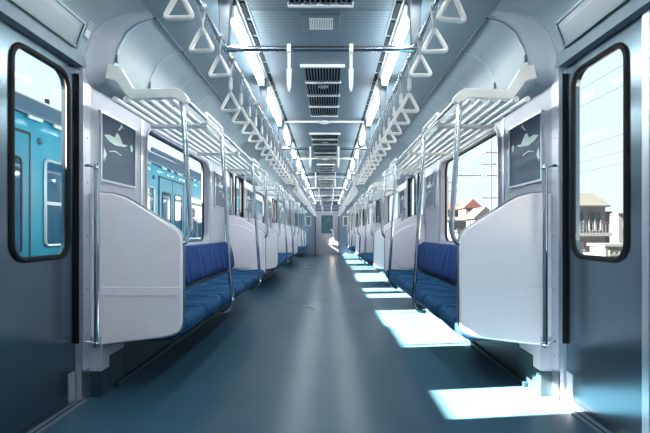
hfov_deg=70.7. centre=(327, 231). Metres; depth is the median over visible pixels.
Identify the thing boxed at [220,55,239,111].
strap
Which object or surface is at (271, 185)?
luggage rack
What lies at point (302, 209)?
pole
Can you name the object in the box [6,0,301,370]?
wall
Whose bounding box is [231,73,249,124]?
strap
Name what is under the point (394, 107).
strap
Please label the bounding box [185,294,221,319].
seat cushion
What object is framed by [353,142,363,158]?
lamp
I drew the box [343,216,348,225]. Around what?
picture frame
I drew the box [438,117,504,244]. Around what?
window
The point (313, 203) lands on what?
bar
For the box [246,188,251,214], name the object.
poster frame
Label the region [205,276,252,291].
seat cushion
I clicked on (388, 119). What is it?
strap
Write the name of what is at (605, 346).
door
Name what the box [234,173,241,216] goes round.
door
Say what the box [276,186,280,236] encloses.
pole
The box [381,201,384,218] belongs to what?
poster frame
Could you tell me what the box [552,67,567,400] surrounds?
trim
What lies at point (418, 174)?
door
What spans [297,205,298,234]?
pole
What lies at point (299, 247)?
seat
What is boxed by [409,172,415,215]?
door
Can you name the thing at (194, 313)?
seat cushion
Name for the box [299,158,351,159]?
trim
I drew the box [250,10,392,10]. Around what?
trim
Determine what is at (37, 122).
train
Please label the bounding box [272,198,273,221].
door
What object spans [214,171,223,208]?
poster frame
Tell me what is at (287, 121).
trim
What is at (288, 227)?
wall
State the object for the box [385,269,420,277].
seat cushion
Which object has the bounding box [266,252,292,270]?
seat
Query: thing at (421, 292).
seat cushion
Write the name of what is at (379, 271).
baseboard
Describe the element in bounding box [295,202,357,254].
wall
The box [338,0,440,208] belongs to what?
rail
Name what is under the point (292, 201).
pole
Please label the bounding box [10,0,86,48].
frame
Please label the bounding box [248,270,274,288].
baseboard
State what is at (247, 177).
trim
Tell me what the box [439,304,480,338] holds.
seat cushion
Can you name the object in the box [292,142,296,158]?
lamp
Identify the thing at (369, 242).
wall
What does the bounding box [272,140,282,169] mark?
strap
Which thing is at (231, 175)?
door
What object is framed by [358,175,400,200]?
luggage rack
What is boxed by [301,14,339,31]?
ceiling vent
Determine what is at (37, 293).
door
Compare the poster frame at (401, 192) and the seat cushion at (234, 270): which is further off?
the poster frame at (401, 192)
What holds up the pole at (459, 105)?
attached to the partition at (499, 254)
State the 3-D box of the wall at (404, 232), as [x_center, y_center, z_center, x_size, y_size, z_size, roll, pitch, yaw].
[1.016,0.214,6.093,0.538,0.895,0.062,0,0,0]
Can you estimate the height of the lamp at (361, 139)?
0.086 m
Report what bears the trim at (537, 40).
attached to the wall at (495, 45)
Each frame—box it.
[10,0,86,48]
[99,110,135,188]
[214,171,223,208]
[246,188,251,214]
[268,200,270,218]
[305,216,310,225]
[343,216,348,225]
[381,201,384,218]
[399,188,404,214]
[425,171,434,208]
[508,110,543,188]
[554,0,626,48]
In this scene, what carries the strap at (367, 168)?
hanging from the rail at (414, 6)
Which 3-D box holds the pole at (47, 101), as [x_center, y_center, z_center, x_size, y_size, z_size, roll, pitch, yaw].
[-9.540,-1.180,15.500,3.200,6.600,0.280,0,0,0]
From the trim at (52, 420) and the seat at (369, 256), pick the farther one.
the seat at (369, 256)
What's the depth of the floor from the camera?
3.00 m
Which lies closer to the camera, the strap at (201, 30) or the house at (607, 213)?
the strap at (201, 30)
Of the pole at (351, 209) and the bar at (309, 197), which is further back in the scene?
the pole at (351, 209)
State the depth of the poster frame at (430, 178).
5.73 m
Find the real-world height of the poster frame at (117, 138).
0.425 m
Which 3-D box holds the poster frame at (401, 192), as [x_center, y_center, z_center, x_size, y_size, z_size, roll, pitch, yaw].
[1.283,-0.517,7.925,0.018,0.425,0.500,0,0,0]
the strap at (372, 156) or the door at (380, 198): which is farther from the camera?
the door at (380, 198)
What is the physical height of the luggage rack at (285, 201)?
0.232 m
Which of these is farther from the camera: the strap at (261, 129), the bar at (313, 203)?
the bar at (313, 203)
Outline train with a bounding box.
[15,89,283,256]
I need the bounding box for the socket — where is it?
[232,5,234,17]
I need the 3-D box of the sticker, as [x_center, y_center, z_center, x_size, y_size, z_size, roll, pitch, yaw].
[-1.305,-1.107,2.500,0.036,0.087,0.050,0,0,0]
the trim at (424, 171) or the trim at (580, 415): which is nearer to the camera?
the trim at (580, 415)
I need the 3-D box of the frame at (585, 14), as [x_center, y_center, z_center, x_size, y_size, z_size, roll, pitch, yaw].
[1.246,-1.055,1.900,0.063,0.140,1.120,0,0,0]
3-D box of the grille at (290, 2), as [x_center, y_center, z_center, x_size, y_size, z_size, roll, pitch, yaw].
[-0.040,-1.221,1.605,0.337,0.014,1.710,0,0,0]
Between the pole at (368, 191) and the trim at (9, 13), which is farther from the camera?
the pole at (368, 191)
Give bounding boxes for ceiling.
[141,0,499,202]
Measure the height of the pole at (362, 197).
1.413 m
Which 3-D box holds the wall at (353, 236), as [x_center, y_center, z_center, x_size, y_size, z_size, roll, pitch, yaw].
[1.016,0.214,15.973,0.538,0.895,0.062,0,0,0]
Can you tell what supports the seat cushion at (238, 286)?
on the seat at (203, 299)
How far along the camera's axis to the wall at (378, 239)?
7.56 m
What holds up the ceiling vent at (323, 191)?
in the ceiling
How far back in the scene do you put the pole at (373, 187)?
7.58 m
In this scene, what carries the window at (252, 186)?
in the wall at (147, 45)
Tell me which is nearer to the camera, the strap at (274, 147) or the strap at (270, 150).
the strap at (270, 150)
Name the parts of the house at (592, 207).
railing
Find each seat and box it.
[138,242,264,341]
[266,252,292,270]
[294,246,303,254]
[360,252,383,269]
[385,242,505,341]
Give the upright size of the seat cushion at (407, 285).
0.132 m
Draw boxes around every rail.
[195,0,315,208]
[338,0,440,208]
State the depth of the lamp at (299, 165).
8.02 m
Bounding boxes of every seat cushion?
[161,304,204,338]
[185,287,234,307]
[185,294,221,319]
[190,281,244,297]
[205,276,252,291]
[219,272,257,286]
[232,269,264,281]
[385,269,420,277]
[391,272,429,285]
[396,276,442,291]
[403,281,456,296]
[416,287,456,307]
[424,294,456,319]
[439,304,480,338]
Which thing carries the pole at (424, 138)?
attached to the luggage rack at (524, 74)
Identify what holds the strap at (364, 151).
hanging from the rail at (414, 6)
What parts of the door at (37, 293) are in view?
scuff plate, door handrail, rail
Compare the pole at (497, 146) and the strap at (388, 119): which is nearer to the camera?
the strap at (388, 119)
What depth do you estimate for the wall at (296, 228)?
15.96 m
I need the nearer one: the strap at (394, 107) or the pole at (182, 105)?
the pole at (182, 105)
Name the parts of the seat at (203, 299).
seat, seat, seat, seat, seat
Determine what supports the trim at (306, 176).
attached to the ceiling
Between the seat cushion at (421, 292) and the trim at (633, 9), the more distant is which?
the seat cushion at (421, 292)
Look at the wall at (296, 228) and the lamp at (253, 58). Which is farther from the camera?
the wall at (296, 228)
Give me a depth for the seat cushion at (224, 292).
3.93 m
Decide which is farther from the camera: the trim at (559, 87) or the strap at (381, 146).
the strap at (381, 146)
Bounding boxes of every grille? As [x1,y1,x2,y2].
[288,0,352,4]
[309,18,332,29]
[319,180,331,186]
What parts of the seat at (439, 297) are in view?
seat, seat, seat, seat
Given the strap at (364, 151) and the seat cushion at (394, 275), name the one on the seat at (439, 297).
the seat cushion at (394, 275)
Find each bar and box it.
[221,44,417,91]
[280,146,368,167]
[294,172,354,186]
[304,189,346,199]
[309,197,343,204]
[313,203,340,209]
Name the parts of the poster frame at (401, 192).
plate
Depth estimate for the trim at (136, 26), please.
3.14 m
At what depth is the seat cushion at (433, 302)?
3.43 m
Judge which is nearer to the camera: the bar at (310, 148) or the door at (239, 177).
the bar at (310, 148)
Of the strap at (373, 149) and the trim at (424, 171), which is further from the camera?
the trim at (424, 171)
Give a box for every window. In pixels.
[140,118,210,245]
[252,186,264,222]
[385,188,398,223]
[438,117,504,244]
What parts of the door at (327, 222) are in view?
pane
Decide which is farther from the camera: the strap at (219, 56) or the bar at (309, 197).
the bar at (309, 197)
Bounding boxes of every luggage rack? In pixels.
[105,64,267,175]
[251,175,294,200]
[282,197,304,210]
[349,197,370,210]
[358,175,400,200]
[382,64,536,175]
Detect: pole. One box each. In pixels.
[43,99,49,104]
[179,101,192,244]
[219,136,233,313]
[251,164,260,289]
[263,175,268,237]
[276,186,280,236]
[282,191,287,266]
[289,197,293,261]
[292,201,294,234]
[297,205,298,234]
[299,206,302,253]
[302,209,304,251]
[348,209,351,251]
[351,206,353,253]
[354,204,356,234]
[357,201,359,234]
[358,197,363,261]
[364,191,369,266]
[370,187,374,236]
[381,175,386,237]
[388,164,397,289]
[412,136,426,313]
[447,176,451,216]
[449,101,462,244]
[458,146,497,206]
[482,138,496,210]
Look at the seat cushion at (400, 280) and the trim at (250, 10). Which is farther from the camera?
the seat cushion at (400, 280)
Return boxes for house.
[447,217,465,238]
[448,203,460,216]
[448,230,461,240]
[456,199,481,216]
[463,207,489,226]
[580,193,612,251]
[587,243,622,256]
[605,211,611,242]
[610,213,622,243]
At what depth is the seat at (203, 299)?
4.31 m
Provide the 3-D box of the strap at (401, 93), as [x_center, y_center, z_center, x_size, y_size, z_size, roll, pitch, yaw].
[0.434,-0.787,2.714,0.109,0.306,0.022,1,1,6]
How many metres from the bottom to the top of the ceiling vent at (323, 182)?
0.022 m
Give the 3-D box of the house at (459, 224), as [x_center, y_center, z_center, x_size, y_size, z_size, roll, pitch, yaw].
[18.306,-0.030,66.000,3.700,4.300,4.700,0,0,0]
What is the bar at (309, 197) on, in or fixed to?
attached to the rail at (224, 6)
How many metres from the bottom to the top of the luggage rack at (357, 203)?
0.232 m
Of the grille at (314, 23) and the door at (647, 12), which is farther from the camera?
the grille at (314, 23)
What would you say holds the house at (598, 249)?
on the ground
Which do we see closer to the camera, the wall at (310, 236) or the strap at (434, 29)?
the strap at (434, 29)
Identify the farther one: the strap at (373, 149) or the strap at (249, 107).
the strap at (373, 149)
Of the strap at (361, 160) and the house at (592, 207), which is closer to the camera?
the strap at (361, 160)
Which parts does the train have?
door, door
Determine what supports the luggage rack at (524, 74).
attached to the wall at (495, 45)
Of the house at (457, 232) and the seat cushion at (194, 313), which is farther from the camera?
the house at (457, 232)
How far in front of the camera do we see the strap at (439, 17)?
1.59 m
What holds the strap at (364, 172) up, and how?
hanging from the rail at (414, 6)
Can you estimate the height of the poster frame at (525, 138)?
0.425 m
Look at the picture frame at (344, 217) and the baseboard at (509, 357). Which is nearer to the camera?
the baseboard at (509, 357)
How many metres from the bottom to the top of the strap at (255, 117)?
0.307 m
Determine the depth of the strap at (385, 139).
3.56 m
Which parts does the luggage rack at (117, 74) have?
rail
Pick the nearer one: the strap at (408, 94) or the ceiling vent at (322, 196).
the strap at (408, 94)
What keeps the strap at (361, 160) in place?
hanging from the rail at (414, 6)
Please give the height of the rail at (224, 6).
0.327 m
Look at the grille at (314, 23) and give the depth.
2.69 m
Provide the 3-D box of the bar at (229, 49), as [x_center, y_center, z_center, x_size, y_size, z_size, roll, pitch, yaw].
[-0.040,-0.823,2.300,0.988,0.235,0.060,0,0,0]
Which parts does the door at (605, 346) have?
rail, door handrail, scuff plate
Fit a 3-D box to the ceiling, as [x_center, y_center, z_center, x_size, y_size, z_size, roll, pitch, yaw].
[-0.040,-1.185,8.925,2.860,0.510,20.350,0,0,0]
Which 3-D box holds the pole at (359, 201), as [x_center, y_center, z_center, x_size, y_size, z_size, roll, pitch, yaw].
[0.742,-0.341,11.028,0.081,0.844,0.038,0,0,-18]
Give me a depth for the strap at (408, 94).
2.43 m
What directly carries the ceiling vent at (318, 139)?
in the ceiling
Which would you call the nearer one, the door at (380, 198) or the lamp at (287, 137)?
the lamp at (287, 137)
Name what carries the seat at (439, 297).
attached to the wall at (495, 45)
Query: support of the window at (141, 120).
in the wall at (147, 45)
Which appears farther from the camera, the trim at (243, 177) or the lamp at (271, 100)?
the trim at (243, 177)
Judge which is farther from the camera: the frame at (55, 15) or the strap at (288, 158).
the strap at (288, 158)
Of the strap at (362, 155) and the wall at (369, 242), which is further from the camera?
the wall at (369, 242)
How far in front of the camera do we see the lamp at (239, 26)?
2.65 m
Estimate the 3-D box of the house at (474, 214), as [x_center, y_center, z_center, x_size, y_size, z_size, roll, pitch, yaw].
[18.511,-0.430,56.000,2.700,5.100,4.700,0,0,0]
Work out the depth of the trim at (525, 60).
3.14 m
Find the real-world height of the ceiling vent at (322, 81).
0.022 m
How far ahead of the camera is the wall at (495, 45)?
3.13 m
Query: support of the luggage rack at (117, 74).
attached to the wall at (147, 45)
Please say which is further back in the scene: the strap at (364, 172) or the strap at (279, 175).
the strap at (279, 175)
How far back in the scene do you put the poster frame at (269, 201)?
10.66 m
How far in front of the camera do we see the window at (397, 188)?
10.17 m
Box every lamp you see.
[231,0,255,45]
[244,52,267,85]
[267,84,283,125]
[284,124,291,144]
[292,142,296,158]
[297,155,301,169]
[350,155,358,169]
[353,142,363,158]
[358,124,364,144]
[364,84,378,125]
[378,52,399,85]
[388,0,408,45]
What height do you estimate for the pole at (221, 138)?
1.413 m
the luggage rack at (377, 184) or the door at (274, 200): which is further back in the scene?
the door at (274, 200)
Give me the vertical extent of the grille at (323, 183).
0.014 m
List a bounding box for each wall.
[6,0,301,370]
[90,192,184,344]
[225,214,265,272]
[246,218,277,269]
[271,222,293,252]
[282,224,297,253]
[289,225,303,246]
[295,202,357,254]
[349,225,364,246]
[351,0,630,370]
[355,224,370,253]
[359,222,380,252]
[373,218,405,268]
[384,215,424,272]
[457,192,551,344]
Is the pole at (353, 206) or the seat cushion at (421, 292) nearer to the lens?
the seat cushion at (421, 292)
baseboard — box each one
[90,303,228,395]
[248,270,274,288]
[378,270,398,287]
[421,305,551,395]
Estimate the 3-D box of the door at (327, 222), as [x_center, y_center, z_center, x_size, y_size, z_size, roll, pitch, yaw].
[-0.040,0.010,19.011,1.000,1.860,0.139,0,0,0]
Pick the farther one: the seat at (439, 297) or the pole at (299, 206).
the pole at (299, 206)
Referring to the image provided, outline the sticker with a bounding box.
[83,20,93,38]
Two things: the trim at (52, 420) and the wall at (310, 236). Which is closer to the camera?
the trim at (52, 420)
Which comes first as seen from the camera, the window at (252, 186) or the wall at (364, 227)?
the window at (252, 186)
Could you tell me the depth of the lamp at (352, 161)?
8.05 m
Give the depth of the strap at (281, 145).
4.96 m
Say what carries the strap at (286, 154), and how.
hanging from the rail at (224, 6)
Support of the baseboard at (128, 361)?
attached to the wall at (147, 45)
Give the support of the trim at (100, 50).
attached to the wall at (147, 45)
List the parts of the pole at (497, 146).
cross arm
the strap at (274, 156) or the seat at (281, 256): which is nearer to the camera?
the strap at (274, 156)
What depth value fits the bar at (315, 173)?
7.23 m
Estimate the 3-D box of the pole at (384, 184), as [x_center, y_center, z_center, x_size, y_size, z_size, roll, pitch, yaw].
[0.742,-0.341,6.088,0.081,0.844,0.038,0,0,-18]
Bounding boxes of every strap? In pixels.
[163,0,193,20]
[189,2,214,53]
[208,33,230,77]
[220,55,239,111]
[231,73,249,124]
[241,88,257,134]
[248,101,262,142]
[255,112,268,149]
[261,120,273,155]
[265,127,276,161]
[269,134,279,165]
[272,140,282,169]
[276,145,285,172]
[278,151,287,176]
[281,154,289,178]
[283,158,291,181]
[293,176,298,192]
[358,160,365,181]
[359,155,367,179]
[362,151,370,176]
[363,145,372,173]
[366,140,375,169]
[368,134,378,165]
[370,127,381,161]
[373,120,385,156]
[377,111,390,149]
[381,101,395,142]
[386,88,401,134]
[392,73,409,124]
[399,55,418,112]
[409,33,431,76]
[421,2,447,53]
[436,0,466,22]
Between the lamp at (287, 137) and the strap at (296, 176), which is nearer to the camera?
the lamp at (287, 137)
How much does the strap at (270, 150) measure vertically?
0.306 m
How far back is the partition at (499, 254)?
2.62 m
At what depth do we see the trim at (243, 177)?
7.49 m
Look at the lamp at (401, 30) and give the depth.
2.67 m
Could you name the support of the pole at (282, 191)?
attached to the luggage rack at (271, 185)
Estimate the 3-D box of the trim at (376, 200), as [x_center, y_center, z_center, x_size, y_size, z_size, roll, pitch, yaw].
[1.319,0.000,12.464,0.082,1.880,0.082,0,0,0]
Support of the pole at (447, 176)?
on the ground
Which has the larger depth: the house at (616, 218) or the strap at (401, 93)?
the house at (616, 218)
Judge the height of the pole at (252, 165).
1.413 m
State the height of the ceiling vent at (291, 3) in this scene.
0.022 m
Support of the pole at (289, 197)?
attached to the luggage rack at (271, 185)
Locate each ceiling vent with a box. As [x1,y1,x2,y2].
[287,0,353,7]
[300,64,344,116]
[301,14,339,31]
[309,133,339,156]
[317,164,334,172]
[318,179,334,186]
[322,190,330,193]
[322,196,331,199]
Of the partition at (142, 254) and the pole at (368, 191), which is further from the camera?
the pole at (368, 191)
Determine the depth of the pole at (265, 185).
6.07 m
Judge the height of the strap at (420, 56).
0.212 m
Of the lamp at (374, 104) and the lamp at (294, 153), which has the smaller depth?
the lamp at (374, 104)
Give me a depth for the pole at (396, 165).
5.10 m
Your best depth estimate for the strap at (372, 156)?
4.12 m
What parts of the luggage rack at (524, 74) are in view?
rail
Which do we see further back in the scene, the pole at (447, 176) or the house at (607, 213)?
the pole at (447, 176)
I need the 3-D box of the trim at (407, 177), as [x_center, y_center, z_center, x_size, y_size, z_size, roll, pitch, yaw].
[1.319,0.000,7.524,0.082,1.880,0.082,0,0,0]
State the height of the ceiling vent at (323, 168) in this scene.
0.022 m
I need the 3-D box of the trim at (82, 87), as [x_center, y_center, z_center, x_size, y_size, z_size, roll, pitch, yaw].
[-1.399,0.000,2.584,0.082,1.880,0.082,0,0,0]
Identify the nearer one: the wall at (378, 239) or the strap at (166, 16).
the strap at (166, 16)
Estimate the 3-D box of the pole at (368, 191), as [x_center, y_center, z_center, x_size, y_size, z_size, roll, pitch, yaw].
[0.724,-0.056,8.570,0.116,1.413,0.036,0,0,0]
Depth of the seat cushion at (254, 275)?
5.40 m
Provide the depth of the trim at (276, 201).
12.42 m
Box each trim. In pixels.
[0,0,85,67]
[27,399,87,432]
[74,67,89,400]
[81,10,153,85]
[114,20,252,157]
[242,176,245,218]
[245,156,265,180]
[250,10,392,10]
[276,201,277,222]
[285,120,363,123]
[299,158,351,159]
[306,176,344,177]
[375,200,376,222]
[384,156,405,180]
[397,20,527,156]
[406,176,408,217]
[423,171,424,214]
[488,9,560,85]
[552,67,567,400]
[553,399,610,432]
[555,0,649,68]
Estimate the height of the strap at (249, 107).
0.306 m
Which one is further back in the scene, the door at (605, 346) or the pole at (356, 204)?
the pole at (356, 204)
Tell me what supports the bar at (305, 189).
attached to the rail at (224, 6)
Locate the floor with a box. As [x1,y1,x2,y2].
[26,255,612,432]
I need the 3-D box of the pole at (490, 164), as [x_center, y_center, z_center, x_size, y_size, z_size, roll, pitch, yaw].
[18.493,-4.780,52.000,2.000,13.800,0.200,0,0,0]
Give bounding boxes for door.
[0,18,99,432]
[227,171,233,214]
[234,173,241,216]
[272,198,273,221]
[274,200,275,221]
[315,210,338,254]
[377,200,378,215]
[379,198,380,221]
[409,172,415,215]
[416,171,419,214]
[541,11,644,432]
[645,8,649,432]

